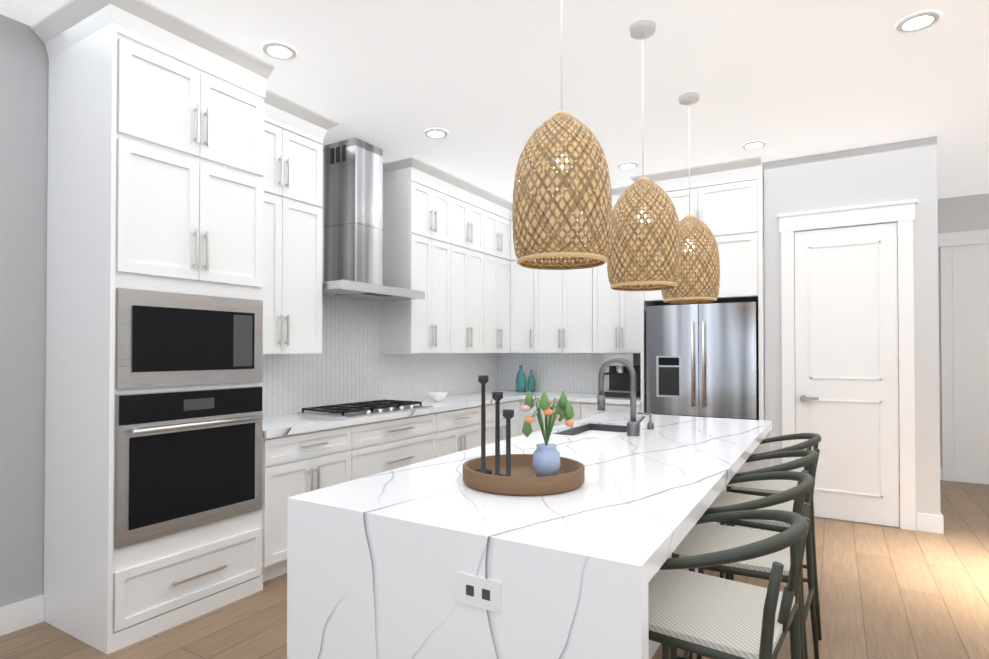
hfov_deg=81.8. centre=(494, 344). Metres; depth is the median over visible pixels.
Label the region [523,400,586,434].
base cabinet
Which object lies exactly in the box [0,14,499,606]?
wall
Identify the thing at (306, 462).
base cabinet
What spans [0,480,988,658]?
floor
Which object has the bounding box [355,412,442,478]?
base cabinet
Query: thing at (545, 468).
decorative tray
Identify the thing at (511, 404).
base cabinet
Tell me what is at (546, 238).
pendant light
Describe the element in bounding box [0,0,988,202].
ceiling
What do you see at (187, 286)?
tall cabinet
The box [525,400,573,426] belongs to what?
flower
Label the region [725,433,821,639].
stool
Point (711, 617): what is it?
stool
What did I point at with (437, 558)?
kitchen island
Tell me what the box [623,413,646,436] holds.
faucet
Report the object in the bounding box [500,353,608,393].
wall
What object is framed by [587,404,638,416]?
base cabinet
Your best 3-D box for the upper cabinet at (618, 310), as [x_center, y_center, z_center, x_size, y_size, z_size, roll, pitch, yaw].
[1.297,-0.658,5.780,0.618,1.490,0.350,0,-1,31]
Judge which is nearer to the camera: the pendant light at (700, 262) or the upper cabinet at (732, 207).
the pendant light at (700, 262)
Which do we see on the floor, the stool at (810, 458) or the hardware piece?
the stool at (810, 458)
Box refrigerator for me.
[639,296,764,419]
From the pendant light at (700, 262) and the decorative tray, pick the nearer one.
the decorative tray
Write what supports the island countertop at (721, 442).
on the kitchen island
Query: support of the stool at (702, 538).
on the floor
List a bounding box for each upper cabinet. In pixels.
[271,116,326,353]
[379,176,454,353]
[455,192,482,352]
[483,204,514,352]
[515,212,538,352]
[539,211,598,352]
[599,198,642,355]
[643,172,763,303]
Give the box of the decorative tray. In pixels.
[463,375,584,495]
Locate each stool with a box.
[648,509,809,658]
[670,471,814,658]
[697,450,818,658]
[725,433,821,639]
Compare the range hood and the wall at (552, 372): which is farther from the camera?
the wall at (552, 372)
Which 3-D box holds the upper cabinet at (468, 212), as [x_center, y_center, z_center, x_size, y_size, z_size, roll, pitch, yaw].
[-0.405,-0.660,5.613,0.343,1.490,0.683,0,-1,31]
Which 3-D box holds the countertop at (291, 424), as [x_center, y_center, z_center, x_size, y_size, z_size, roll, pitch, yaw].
[-0.614,0.527,4.958,0.639,0.040,3.692,0,-1,31]
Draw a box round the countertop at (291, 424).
[271,390,527,435]
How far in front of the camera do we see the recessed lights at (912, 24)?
3.02 m
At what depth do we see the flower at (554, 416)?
1.88 m
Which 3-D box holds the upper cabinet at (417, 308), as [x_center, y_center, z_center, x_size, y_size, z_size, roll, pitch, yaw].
[-0.686,-0.666,5.141,0.343,1.490,0.629,0,-1,31]
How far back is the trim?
4.53 m
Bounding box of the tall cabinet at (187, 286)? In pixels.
[44,16,270,653]
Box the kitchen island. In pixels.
[287,417,771,658]
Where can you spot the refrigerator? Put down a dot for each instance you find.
(696, 359)
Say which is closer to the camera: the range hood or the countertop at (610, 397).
the range hood
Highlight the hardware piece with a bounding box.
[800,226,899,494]
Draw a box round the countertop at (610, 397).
[523,392,638,403]
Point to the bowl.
(436, 396)
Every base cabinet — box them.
[267,424,354,580]
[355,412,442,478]
[443,404,486,455]
[487,400,518,443]
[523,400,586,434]
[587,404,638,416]
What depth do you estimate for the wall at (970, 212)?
5.87 m
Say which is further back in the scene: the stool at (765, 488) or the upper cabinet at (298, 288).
the upper cabinet at (298, 288)
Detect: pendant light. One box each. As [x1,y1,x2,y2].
[512,0,611,269]
[607,19,680,290]
[661,92,719,303]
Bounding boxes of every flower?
[521,405,559,419]
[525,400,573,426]
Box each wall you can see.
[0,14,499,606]
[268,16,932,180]
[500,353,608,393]
[764,139,921,527]
[918,136,941,514]
[942,193,988,398]
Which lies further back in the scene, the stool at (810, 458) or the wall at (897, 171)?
the wall at (897, 171)
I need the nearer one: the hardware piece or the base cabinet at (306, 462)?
the base cabinet at (306, 462)
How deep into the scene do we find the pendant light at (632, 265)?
2.68 m
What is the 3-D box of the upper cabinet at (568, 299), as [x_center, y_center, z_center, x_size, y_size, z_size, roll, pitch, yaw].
[0.794,-0.655,6.080,0.766,1.490,0.350,0,-1,31]
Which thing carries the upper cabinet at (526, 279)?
attached to the wall at (552, 372)
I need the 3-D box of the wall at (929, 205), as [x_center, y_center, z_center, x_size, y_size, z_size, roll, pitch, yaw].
[3.806,-0.070,5.191,0.100,2.940,2.200,0,-1,31]
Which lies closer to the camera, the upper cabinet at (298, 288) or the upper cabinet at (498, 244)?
the upper cabinet at (298, 288)
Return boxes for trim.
[0,10,988,635]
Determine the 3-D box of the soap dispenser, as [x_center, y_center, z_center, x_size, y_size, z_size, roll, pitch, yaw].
[0.837,0.420,3.158,0.088,0.090,0.034,0,-1,31]
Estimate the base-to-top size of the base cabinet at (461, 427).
0.850 m
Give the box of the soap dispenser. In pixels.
[647,413,654,428]
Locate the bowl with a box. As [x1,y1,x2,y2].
[428,392,447,401]

